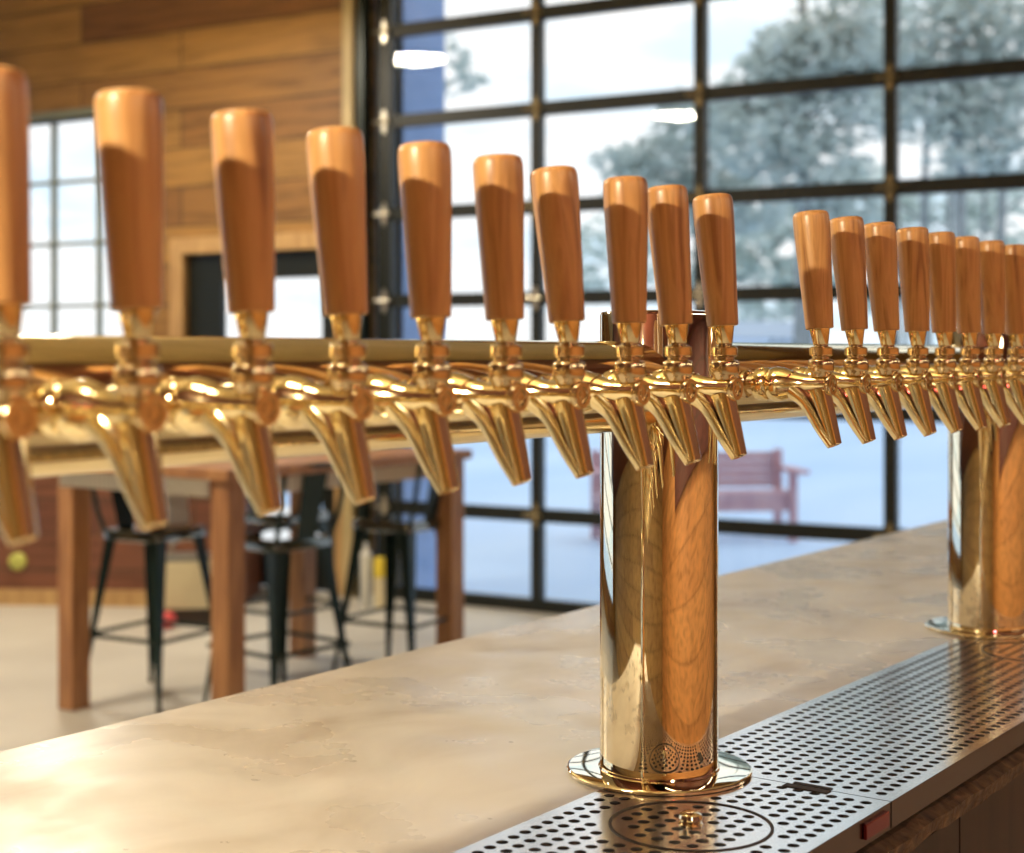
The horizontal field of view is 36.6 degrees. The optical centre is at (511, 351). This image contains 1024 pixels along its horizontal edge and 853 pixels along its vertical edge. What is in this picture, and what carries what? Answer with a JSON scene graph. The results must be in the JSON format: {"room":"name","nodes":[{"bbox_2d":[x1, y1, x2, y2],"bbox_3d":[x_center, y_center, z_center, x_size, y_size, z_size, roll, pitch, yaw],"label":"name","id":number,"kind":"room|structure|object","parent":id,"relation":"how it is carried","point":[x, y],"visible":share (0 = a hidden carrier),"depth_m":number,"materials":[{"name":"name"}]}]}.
{"room":"brewery taproom","nodes":[
{"label":"brewery taproom","id":0,"kind":"room"},
{"bbox_2d":[0,0,375,593],"bbox_3d":[-0.808,-0.805,9.046,14.600,4.450,0.161,0,0,30],"label":"wall","id":1,"kind":"structure","parent":0,"point":[282,59],"depth_m":9.61,"materials":[{"name":"brown wood"}]},
{"bbox_2d":[29,107,94,122],"bbox_3d":[-3.433,-0.509,10.454,2.545,2.150,0.101,0,0,30],"label":"trim","id":2,"kind":"structure","parent":1,"relation":"attached to","point":[89,111],"depth_m":10.16,"materials":[{"name":"grey"}]},
{"bbox_2d":[24,117,109,335],"bbox_3d":[-3.398,-0.509,10.515,2.445,2.050,0.041,0,0,30],"label":"window","id":3,"kind":"structure","parent":1,"relation":"in","point":[99,242],"depth_m":10.29,"materials":[{"name":"grey paint"}]},
{"bbox_2d":[170,231,341,595],"bbox_3d":[-1.516,0.355,9.399,1.360,2.130,0.130,0,0,30],"label":"trim","id":4,"kind":"structure","parent":1,"relation":"attached to","point":[179,247],"depth_m":9.59,"materials":[{"name":"brown wood"}]},
{"bbox_2d":[189,250,334,590],"bbox_3d":[-1.522,0.403,9.378,1.160,2.015,0.124,0,0,30],"label":"door","id":5,"kind":"structure","parent":1,"relation":"in","point":[207,294],"depth_m":9.56,"materials":[{"name":"black metal"}]},
{"bbox_2d":[342,0,356,597],"bbox_3d":[1.362,-0.545,7.743,5.320,3.930,0.150,0,0,30],"label":"trim","id":6,"kind":"structure","parent":1,"relation":"attached to","point":[349,7],"depth_m":8.98,"materials":[{"name":"brown wood"}]},
{"bbox_2d":[376,0,444,588],"bbox_3d":[-0.648,-0.855,9.315,0.290,4.650,0.455,0,0,30],"label":"trim","id":7,"kind":"structure","parent":1,"relation":"attached to","point":[420,60],"depth_m":9.15,"materials":[{"name":"blue"}]},
{"bbox_2d":[357,0,1023,613],"bbox_3d":[1.357,-0.495,7.734,5.104,3.830,0.141,0,0,30],"label":"door","id":8,"kind":"structure","parent":1,"relation":"in","point":[891,77],"depth_m":8.32,"materials":[{"name":"black metal"}]},
{"bbox_2d":[0,585,559,751],"bbox_3d":[-3.474,1.480,4.379,14.900,0.120,10.910,0,0,30],"label":"floor","id":9,"kind":"structure","parent":0,"point":[120,688],"depth_m":7.17,"materials":[{"name":"concrete"}]},
{"bbox_2d":[0,476,260,606],"bbox_3d":[-2.413,0.935,8.959,1.863,0.970,0.610,0,0,4],"label":"cabinet","id":10,"kind":"object","parent":9,"relation":"on","point":[36,584],"depth_m":8.68,"materials":[{"name":"brown wood"}]},
{"bbox_2d":[9,552,26,569],"bbox_3d":[-2.777,1.175,8.695,0.100,0.100,0.030,0,0,4],"label":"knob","id":11,"kind":"object","parent":10,"relation":"attached to","point":[17,561],"visible":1,"depth_m":8.69,"materials":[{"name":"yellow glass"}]},
{"bbox_2d":[90,488,210,712],"bbox_3d":[-1.473,0.922,6.382,0.458,0.995,0.451,0,0,29],"label":"bar stool","id":12,"kind":"object","parent":9,"relation":"on","point":[155,540],"visible":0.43,"depth_m":6.30,"materials":[{"name":"grey paint"}]},
{"bbox_2d":[166,494,189,525],"bbox_3d":[-1.390,0.642,6.426,0.045,0.152,0.100,0,0,42],"label":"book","id":13,"kind":"object","parent":12,"relation":"on","point":[178,508],"visible":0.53,"depth_m":6.41,"materials":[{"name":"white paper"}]},
{"bbox_2d":[164,611,176,628],"bbox_3d":[-1.764,1.375,7.950,0.090,0.090,0.090,0,0,0],"label":"ball","id":14,"kind":"object","parent":9,"relation":"on","point":[168,615],"visible":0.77,"depth_m":7.92,"materials":[{"name":"red rubber"}]},
{"bbox_2d":[164,538,210,623],"bbox_3d":[-1.709,1.194,8.150,0.270,0.452,0.210,0,0,-9],"label":"storage bin","id":15,"kind":"object","parent":9,"relation":"on","point":[185,595],"visible":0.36,"depth_m":8.05,"materials":[{"name":"beige plastic"}]},
{"bbox_2d":[58,448,471,710],"bbox_3d":[-1.008,0.922,6.458,1.012,0.995,1.454,0,0,36],"label":"table","id":16,"kind":"object","parent":9,"relation":"on","point":[228,495],"visible":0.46,"depth_m":6.14,"materials":[{"name":"brown wood"}]},
{"bbox_2d":[203,462,350,701],"bbox_3d":[-0.914,0.922,6.098,0.458,0.995,0.451,0,0,40],"label":"bar stool","id":17,"kind":"object","parent":9,"relation":"on","point":[278,544],"visible":0.62,"depth_m":5.99,"materials":[{"name":"grey paint"}]},
{"bbox_2d":[245,498,351,662],"bbox_3d":[-1.043,0.922,7.032,0.458,0.995,0.451,0,0,36],"label":"bar stool","id":18,"kind":"object","parent":9,"relation":"on","point":[290,514],"visible":0.09,"depth_m":6.94,"materials":[{"name":"grey paint"}]},
{"bbox_2d":[360,542,371,607],"bbox_3d":[-0.812,1.239,8.620,0.062,0.362,0.062,0,0,0],"label":"bottle","id":19,"kind":"object","parent":9,"relation":"on","point":[365,555],"visible":1,"depth_m":8.59,"materials":[{"name":"white paint"}]},
{"bbox_2d":[374,557,384,608],"bbox_3d":[-0.723,1.276,8.550,0.082,0.288,0.082,0,0,0],"label":"canister","id":20,"kind":"object","parent":9,"relation":"on","point":[379,562],"visible":0.68,"depth_m":8.52,"materials":[{"name":"beige plastic"}]},
{"bbox_2d":[332,464,448,669],"bbox_3d":[-0.483,0.922,6.718,0.458,0.995,0.451,0,0,30],"label":"bar stool","id":21,"kind":"object","parent":9,"relation":"on","point":[400,530],"visible":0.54,"depth_m":6.63,"materials":[{"name":"grey paint"}]},
{"bbox_2d":[855,744,1023,852],"bbox_3d":[0.222,0.904,1.549,0.509,1.031,4.210,0,0,36],"label":"bar cabinet","id":22,"kind":"object","parent":9,"relation":"on","point":[984,813],"visible":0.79,"depth_m":1.43,"materials":[{"name":"brown wood"}]},
{"bbox_2d":[0,519,960,852],"bbox_3d":[0.120,0.392,1.623,0.702,0.060,4.250,0,0,36],"label":"countertop","id":23,"kind":"structure","parent":22,"relation":"on","point":[452,746],"depth_m":1.46,"materials":[{"name":"stone"}]},
{"bbox_2d":[19,310,1023,795],"bbox_3d":[0.376,0.163,1.685,0.160,0.396,2.890,0,0,36],"label":"tap tower","id":24,"kind":"object","parent":23,"relation":"on","point":[659,522],"visible":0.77,"depth_m":1.29,"materials":[{"name":"gold metal"}]},
{"bbox_2d":[0,65,37,545],"bbox_3d":[-0.243,-0.020,0.688,0.095,0.207,0.032,0,0,36],"label":"tap","id":25,"kind":"object","parent":24,"relation":"attached to","point":[18,414],"visible":1,"depth_m":0.66,"materials":[{"name":"brown wood"}]},
{"bbox_2d":[0,65,31,305],"bbox_3d":[-0.225,-0.071,0.674,0.032,0.103,0.032,-6,-3,36],"label":"handle","id":26,"kind":"object","parent":25,"relation":"on","point":[15,200],"depth_m":0.67,"materials":[{"name":"brown wood"}]},
{"bbox_2d":[27,88,169,529],"bbox_3d":[-0.200,-0.020,0.748,0.095,0.207,0.033,0,0,36],"label":"tap","id":27,"kind":"object","parent":24,"relation":"attached to","point":[126,423],"visible":0.98,"depth_m":0.72,"materials":[{"name":"brown wood"}]},
{"bbox_2d":[50,378,137,442],"bbox_3d":[-0.193,0.029,0.743,0.056,0.031,0.031,0,0,36],"label":"tap","id":28,"kind":"object","parent":27,"relation":"on","point":[82,410],"depth_m":0.74,"materials":[{"name":"gold metal"}]},
{"bbox_2d":[94,88,163,310],"bbox_3d":[-0.179,-0.071,0.732,0.032,0.103,0.032,-3,-1,36],"label":"handle","id":29,"kind":"object","parent":27,"relation":"on","point":[129,122],"depth_m":0.72,"materials":[{"name":"brown wood"}]},
{"bbox_2d":[158,108,282,516],"bbox_3d":[-0.156,-0.020,0.808,0.095,0.207,0.033,0,0,36],"label":"tap","id":30,"kind":"object","parent":24,"relation":"attached to","point":[241,419],"visible":1,"depth_m":0.78,"materials":[{"name":"brown wood"}]},
{"bbox_2d":[169,376,253,435],"bbox_3d":[-0.149,0.029,0.804,0.056,0.031,0.031,0,0,36],"label":"tap","id":31,"kind":"object","parent":30,"relation":"on","point":[198,406],"depth_m":0.80,"materials":[{"name":"gold metal"}]},
{"bbox_2d":[211,108,274,313],"bbox_3d":[-0.136,-0.071,0.794,0.032,0.103,0.032,-4,-1,36],"label":"handle","id":32,"kind":"object","parent":30,"relation":"on","point":[243,138],"depth_m":0.78,"materials":[{"name":"brown wood"}]},
{"bbox_2d":[271,126,376,504],"bbox_3d":[-0.113,-0.020,0.868,0.095,0.207,0.032,0,0,36],"label":"tap","id":33,"kind":"object","parent":24,"relation":"attached to","point":[337,414],"visible":0.95,"depth_m":0.84,"materials":[{"name":"brown wood"}]},
{"bbox_2d":[271,375,349,429],"bbox_3d":[-0.106,0.029,0.863,0.056,0.031,0.031,0,0,36],"label":"tap","id":34,"kind":"object","parent":33,"relation":"on","point":[305,402],"depth_m":0.85,"materials":[{"name":"gold metal"}]},
{"bbox_2d":[306,126,367,316],"bbox_3d":[-0.095,-0.071,0.854,0.032,0.103,0.032,-6,-3,36],"label":"handle","id":35,"kind":"object","parent":33,"relation":"on","point":[335,154],"depth_m":0.84,"materials":[{"name":"brown wood"}]},
{"bbox_2d":[328,141,458,494],"bbox_3d":[-0.070,-0.020,0.928,0.095,0.207,0.033,0,0,36],"label":"tap","id":36,"kind":"object","parent":24,"relation":"attached to","point":[421,410],"visible":0.91,"depth_m":0.90,"materials":[{"name":"brown wood"}]},
{"bbox_2d":[364,373,434,424],"bbox_3d":[-0.064,0.029,0.922,0.056,0.031,0.031,0,0,36],"label":"tap","id":37,"kind":"object","parent":36,"relation":"on","point":[399,402],"depth_m":0.91,"materials":[{"name":"gold metal"}]},
{"bbox_2d":[398,141,451,318],"bbox_3d":[-0.050,-0.071,0.914,0.032,0.103,0.032,-4,-3,36],"label":"handle","id":38,"kind":"object","parent":36,"relation":"on","point":[424,167],"depth_m":0.90,"materials":[{"name":"brown wood"}]},
{"bbox_2d":[406,154,531,485],"bbox_3d":[-0.027,-0.020,0.987,0.095,0.207,0.032,0,0,36],"label":"tap","id":39,"kind":"object","parent":24,"relation":"attached to","point":[496,407],"visible":0.85,"depth_m":0.96,"materials":[{"name":"brown wood"}]},
{"bbox_2d":[447,372,508,420],"bbox_3d":[-0.020,0.029,0.983,0.056,0.031,0.031,0,0,36],"label":"tap","id":40,"kind":"object","parent":39,"relation":"on","point":[477,400],"depth_m":0.97,"materials":[{"name":"gold metal"}]},
{"bbox_2d":[473,154,523,320],"bbox_3d":[-0.007,-0.071,0.972,0.032,0.103,0.032,-4,-2,36],"label":"handle","id":41,"kind":"object","parent":39,"relation":"on","point":[498,179],"depth_m":0.96,"materials":[{"name":"brown wood"}]},
{"bbox_2d":[475,165,593,478],"bbox_3d":[0.014,-0.020,1.044,0.095,0.207,0.033,0,0,36],"label":"tap","id":42,"kind":"object","parent":24,"relation":"attached to","point":[559,404],"visible":0.85,"depth_m":1.02,"materials":[{"name":"brown wood"}]},
{"bbox_2d":[520,372,571,416],"bbox_3d":[0.021,0.029,1.040,0.056,0.031,0.031,0,0,36],"label":"tap","id":43,"kind":"object","parent":42,"relation":"on","point":[547,398],"depth_m":1.03,"materials":[{"name":"gold metal"}]},
{"bbox_2d":[531,165,584,323],"bbox_3d":[0.032,-0.071,1.032,0.032,0.103,0.032,-7,-4,36],"label":"handle","id":44,"kind":"object","parent":42,"relation":"on","point":[555,189],"depth_m":1.02,"materials":[{"name":"brown wood"}]},
{"bbox_2d":[539,176,653,470],"bbox_3d":[0.060,-0.020,1.108,0.095,0.207,0.033,0,0,36],"label":"tap","id":45,"kind":"object","parent":24,"relation":"attached to","point":[621,401],"visible":0.79,"depth_m":1.08,"materials":[{"name":"brown wood"}]},
{"bbox_2d":[583,371,632,412],"bbox_3d":[0.067,0.029,1.103,0.056,0.031,0.031,0,0,36],"label":"tap","id":46,"kind":"object","parent":45,"relation":"on","point":[607,395],"depth_m":1.09,"materials":[{"name":"gold metal"}]},
{"bbox_2d":[603,176,647,323],"bbox_3d":[0.081,-0.072,1.093,0.032,0.103,0.032,-3,-2,36],"label":"handle","id":47,"kind":"object","parent":45,"relation":"on","point":[625,198],"depth_m":1.08,"materials":[{"name":"brown wood"}]},
{"bbox_2d":[595,184,700,465],"bbox_3d":[0.099,-0.020,1.162,0.095,0.207,0.033,0,0,36],"label":"tap","id":48,"kind":"object","parent":24,"relation":"attached to","point":[671,398],"visible":0.76,"depth_m":1.14,"materials":[{"name":"brown wood"}]},
{"bbox_2d":[615,373,681,398],"bbox_3d":[0.106,0.029,1.158,0.056,0.031,0.031,0,0,36],"label":"tap","id":49,"kind":"object","parent":48,"relation":"on","point":[670,387],"depth_m":1.14,"materials":[{"name":"gold metal"}]},
{"bbox_2d":[648,184,692,325],"bbox_3d":[0.118,-0.071,1.148,0.032,0.103,0.032,-6,-3,36],"label":"handle","id":50,"kind":"object","parent":48,"relation":"on","point":[668,205],"depth_m":1.14,"materials":[{"name":"brown wood"}]},
{"bbox_2d":[646,193,746,459],"bbox_3d":[0.142,-0.020,1.222,0.095,0.207,0.032,0,0,36],"label":"tap","id":51,"kind":"object","parent":24,"relation":"attached to","point":[718,395],"visible":0.84,"depth_m":1.20,"materials":[{"name":"brown wood"}]},
{"bbox_2d":[664,372,727,395],"bbox_3d":[0.149,0.029,1.217,0.056,0.031,0.031,0,0,36],"label":"tap","id":52,"kind":"object","parent":51,"relation":"on","point":[717,385],"depth_m":1.20,"materials":[{"name":"gold metal"}]},
{"bbox_2d":[692,193,737,327],"bbox_3d":[0.160,-0.071,1.209,0.032,0.103,0.032,-7,-4,36],"label":"handle","id":53,"kind":"object","parent":51,"relation":"on","point":[713,213],"depth_m":1.20,"materials":[{"name":"brown wood"}]},
{"bbox_2d":[740,210,841,447],"bbox_3d":[0.246,-0.020,1.365,0.095,0.207,0.032,0,0,36],"label":"tap","id":54,"kind":"object","parent":24,"relation":"attached to","point":[813,392],"visible":1,"depth_m":1.34,"materials":[{"name":"gold metal"}]},
{"bbox_2d":[764,367,824,401],"bbox_3d":[0.252,0.029,1.360,0.056,0.031,0.031,0,0,36],"label":"tap","id":55,"kind":"object","parent":54,"relation":"on","point":[780,383],"depth_m":1.35,"materials":[{"name":"gold metal"}]},
{"bbox_2d":[793,210,833,329],"bbox_3d":[0.264,-0.071,1.352,0.032,0.103,0.032,-6,-4,36],"label":"handle","id":56,"kind":"object","parent":54,"relation":"on","point":[812,235],"depth_m":1.34,"materials":[{"name":"brown wood"}]},
{"bbox_2d":[792,216,875,443],"bbox_3d":[0.289,-0.020,1.426,0.095,0.207,0.032,0,0,36],"label":"tap","id":57,"kind":"object","parent":24,"relation":"attached to","point":[848,253],"visible":0.77,"depth_m":1.40,"materials":[{"name":"brown wood"}]},
{"bbox_2d":[803,367,859,389],"bbox_3d":[0.296,0.029,1.421,0.056,0.031,0.031,0,0,36],"label":"tap","id":58,"kind":"object","parent":57,"relation":"on","point":[850,380],"depth_m":1.41,"materials":[{"name":"gold metal"}]},
{"bbox_2d":[830,216,867,330],"bbox_3d":[0.308,-0.071,1.413,0.032,0.103,0.032,-6,-3,36],"label":"handle","id":59,"kind":"object","parent":57,"relation":"on","point":[848,253],"depth_m":1.40,"materials":[{"name":"brown wood"}]},
{"bbox_2d":[834,222,906,439],"bbox_3d":[0.333,-0.020,1.487,0.095,0.207,0.032,0,0,36],"label":"tap","id":60,"kind":"object","parent":24,"relation":"attached to","point":[880,237],"visible":0.8,"depth_m":1.46,"materials":[{"name":"brown wood"}]},
{"bbox_2d":[837,366,891,387],"bbox_3d":[0.340,0.029,1.482,0.056,0.031,0.031,0,0,36],"label":"tap","id":61,"kind":"object","parent":60,"relation":"on","point":[882,379],"depth_m":1.47,"materials":[{"name":"gold metal"}]},
{"bbox_2d":[864,222,899,331],"bbox_3d":[0.352,-0.071,1.473,0.032,0.103,0.032,-6,-3,36],"label":"handle","id":62,"kind":"object","parent":60,"relation":"on","point":[880,237],"depth_m":1.46,"materials":[{"name":"brown wood"}]},
{"bbox_2d":[868,227,936,436],"bbox_3d":[0.378,-0.020,1.549,0.095,0.207,0.032,0,0,36],"label":"tap","id":63,"kind":"object","parent":24,"relation":"attached to","point":[912,242],"visible":0.77,"depth_m":1.52,"materials":[{"name":"brown wood"}]},
{"bbox_2d":[869,365,921,386],"bbox_3d":[0.385,0.029,1.544,0.056,0.031,0.031,0,0,36],"label":"tap","id":64,"kind":"object","parent":63,"relation":"on","point":[912,378],"depth_m":1.53,"materials":[{"name":"gold metal"}]},
{"bbox_2d":[896,227,929,331],"bbox_3d":[0.398,-0.071,1.534,0.032,0.103,0.032,-4,-2,36],"label":"handle","id":65,"kind":"object","parent":63,"relation":"on","point":[912,242],"depth_m":1.52,"materials":[{"name":"brown wood"}]},
{"bbox_2d":[899,231,962,433],"bbox_3d":[0.421,-0.020,1.609,0.095,0.207,0.032,0,0,36],"label":"tap","id":66,"kind":"object","parent":24,"relation":"attached to","point":[942,245],"visible":0.75,"depth_m":1.58,"materials":[{"name":"brown wood"}]},
{"bbox_2d":[899,364,948,385],"bbox_3d":[0.428,0.029,1.605,0.056,0.031,0.031,0,0,36],"label":"tap","id":67,"kind":"object","parent":66,"relation":"on","point":[940,377],"depth_m":1.59,"materials":[{"name":"gold metal"}]},
{"bbox_2d":[929,231,955,332],"bbox_3d":[0.442,-0.071,1.594,0.032,0.103,0.032,-4,-2,36],"label":"handle","id":68,"kind":"object","parent":66,"relation":"on","point":[942,245],"depth_m":1.58,"materials":[{"name":"brown wood"}]},
{"bbox_2d":[929,236,987,430],"bbox_3d":[0.466,-0.020,1.671,0.095,0.207,0.033,0,0,36],"label":"tap","id":69,"kind":"object","parent":24,"relation":"attached to","point":[968,268],"visible":0.78,"depth_m":1.64,"materials":[{"name":"brown wood"}]},
{"bbox_2d":[929,364,973,383],"bbox_3d":[0.472,0.029,1.665,0.056,0.031,0.031,0,0,36],"label":"tap","id":70,"kind":"object","parent":69,"relation":"on","point":[966,375],"depth_m":1.65,"materials":[{"name":"gold metal"}]},
{"bbox_2d":[955,236,980,333],"bbox_3d":[0.486,-0.071,1.656,0.032,0.103,0.032,-4,-3,36],"label":"handle","id":71,"kind":"object","parent":69,"relation":"on","point":[968,268],"depth_m":1.64,"materials":[{"name":"brown wood"}]},
{"bbox_2d":[955,240,1010,427],"bbox_3d":[0.510,-0.020,1.732,0.095,0.207,0.032,0,0,36],"label":"tap","id":72,"kind":"object","parent":24,"relation":"attached to","point":[992,252],"visible":0.67,"depth_m":1.71,"materials":[{"name":"brown wood"}]},
{"bbox_2d":[955,363,997,382],"bbox_3d":[0.517,0.029,1.727,0.056,0.031,0.031,0,0,36],"label":"tap","id":73,"kind":"object","parent":72,"relation":"on","point":[990,374],"depth_m":1.71,"materials":[{"name":"gold metal"}]},
{"bbox_2d":[980,240,1004,333],"bbox_3d":[0.531,-0.072,1.717,0.032,0.103,0.032,-3,-2,36],"label":"handle","id":74,"kind":"object","parent":72,"relation":"on","point":[992,252],"depth_m":1.70,"materials":[{"name":"brown wood"}]},
{"bbox_2d":[980,244,1023,424],"bbox_3d":[0.556,-0.020,1.796,0.095,0.207,0.032,0,0,36],"label":"tap","id":75,"kind":"object","parent":24,"relation":"attached to","point":[1014,253],"visible":0.63,"depth_m":1.77,"materials":[{"name":"brown wood"}]},
{"bbox_2d":[980,363,1020,381],"bbox_3d":[0.563,0.029,1.792,0.056,0.031,0.031,0,0,36],"label":"tap","id":76,"kind":"object","parent":75,"relation":"on","point":[1014,371],"depth_m":1.77,"materials":[{"name":"gold metal"}]},
{"bbox_2d":[1005,244,1023,334],"bbox_3d":[0.577,-0.072,1.781,0.032,0.103,0.032,-3,-1,36],"label":"handle","id":77,"kind":"object","parent":75,"relation":"on","point":[1014,253],"depth_m":1.77,"materials":[{"name":"brown wood"}]},
{"bbox_2d":[452,777,890,852],"bbox_3d":[-0.021,0.368,0.970,0.211,0.034,0.828,0,0,36],"label":"drip tray","id":78,"kind":"object","parent":23,"relation":"on","point":[758,815],"visible":1,"depth_m":1.19,"materials":[{"name":"silver metal"}]},
{"bbox_2d":[718,637,1023,828],"bbox_3d":[0.460,0.368,1.639,0.208,0.034,0.817,0,0,36],"label":"drip tray","id":79,"kind":"object","parent":23,"relation":"on","point":[907,733],"visible":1,"depth_m":1.48,"materials":[{"name":"silver metal"}]},
{"label":"outside","id":80,"kind":"structure","parent":0,"visible":0},
{"bbox_2d":[283,419,947,602],"bbox_3d":[22.260,1.600,47.601,180.000,0.240,210.000,0,0,30],"label":"ground","id":81,"kind":"structure","parent":80,"point":[843,485],"depth_m":15.45,"materials":[{"name":"white snow"}]},
{"bbox_2d":[445,32,492,98],"bbox_3d":[-2.309,-4.520,37.959,3.727,12.001,1.835,0,0,0],"label":"pine tree","id":82,"kind":"object","parent":81,"relation":"on","point":[462,63],"visible":0.25,"depth_m":37.88,"materials":[{"name":"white plant"}]},
{"bbox_2d":[581,216,654,305],"bbox_3d":[5.389,-2.992,84.223,8.673,8.945,4.975,0,0,0],"label":"frosted tree","id":83,"kind":"object","parent":81,"relation":"on","point":[597,252],"visible":0.21,"depth_m":83.98,"materials":[{"name":"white plant"}]},
{"bbox_2d":[587,81,791,237],"bbox_3d":[6.718,-4.303,58.293,7.844,11.567,4.717,0,0,0],"label":"pine tree","id":84,"kind":"object","parent":81,"relation":"on","point":[630,165],"visible":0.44,"depth_m":57.40,"materials":[{"name":"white plant"}]},
{"bbox_2d":[590,449,809,541],"bbox_3d":[1.431,1.130,12.188,1.700,0.700,0.575,0,0,-7],"label":"garden bench","id":85,"kind":"object","parent":81,"relation":"on","point":[777,499],"visible":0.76,"depth_m":12.28,"materials":[{"name":"red paint"}]},
{"bbox_2d":[733,321,792,342],"bbox_3d":[12.684,-0.020,77.000,5.200,3.000,4.600,0,0,0],"label":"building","id":86,"kind":"structure","parent":81,"relation":"on","point":[745,331],"depth_m":75.45,"materials":[{"name":"white"}]},
{"bbox_2d":[690,156,882,320],"bbox_3d":[16.455,-5.359,95.065,14.430,13.679,5.855,0,0,0],"label":"frosted tree","id":87,"kind":"object","parent":81,"relation":"on","point":[748,266],"visible":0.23,"depth_m":94.33,"materials":[{"name":"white plant"}]},
{"bbox_2d":[678,0,918,342],"bbox_3d":[9.389,-6.521,48.777,8.099,16.002,5.171,0,0,-8],"label":"pine tree","id":88,"kind":"object","parent":81,"relation":"on","point":[804,40],"visible":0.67,"depth_m":48.19,"materials":[{"name":"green plant"}]},
{"bbox_2d":[899,99,932,344],"bbox_3d":[10.684,-3.269,40.026,1.436,9.507,0.340,0,0,0],"label":"bare tree","id":89,"kind":"object","parent":81,"relation":"on","point":[923,218],"visible":0.12,"depth_m":40.00,"materials":[{"name":"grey plant"}]},
{"bbox_2d":[831,174,1023,343],"bbox_3d":[19.216,-3.390,69.894,10.508,9.741,4.753,0,0,0],"label":"frosted tree","id":90,"kind":"object","parent":81,"relation":"on","point":[974,208],"visible":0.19,"depth_m":69.40,"materials":[{"name":"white plant"}]},
{"bbox_2d":[859,0,1023,324],"bbox_3d":[11.286,-5.020,37.501,5.721,13.002,3.787,0,0,-5],"label":"pine tree","id":91,"kind":"object","parent":81,"relation":"on","point":[955,116],"visible":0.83,"depth_m":37.05,"materials":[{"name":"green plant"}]},
{"bbox_2d":[928,138,966,231],"bbox_3d":[12.179,-3.269,43.031,1.428,9.505,0.287,0,0,0],"label":"bare tree","id":92,"kind":"object","parent":81,"relation":"on","point":[948,228],"visible":0.05,"depth_m":43.03,"materials":[{"name":"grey plant"}]},
{"bbox_2d":[966,108,1006,240],"bbox_3d":[14.953,-3.269,49.034,1.424,9.505,0.260,0,0,0],"label":"bare tree","id":93,"kind":"object","parent":81,"relation":"on","point":[984,220],"visible":0.16,"depth_m":49.03,"materials":[{"name":"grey plant"}]},
{"bbox_2d":[978,91,1023,243],"bbox_3d":[14.572,-3.268,46.018,1.448,9.509,0.420,0,0,0],"label":"bare tree","id":94,"kind":"object","parent":81,"relation":"on","point":[1001,210],"visible":0.19,"depth_m":46.00,"materials":[{"name":"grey plant"}]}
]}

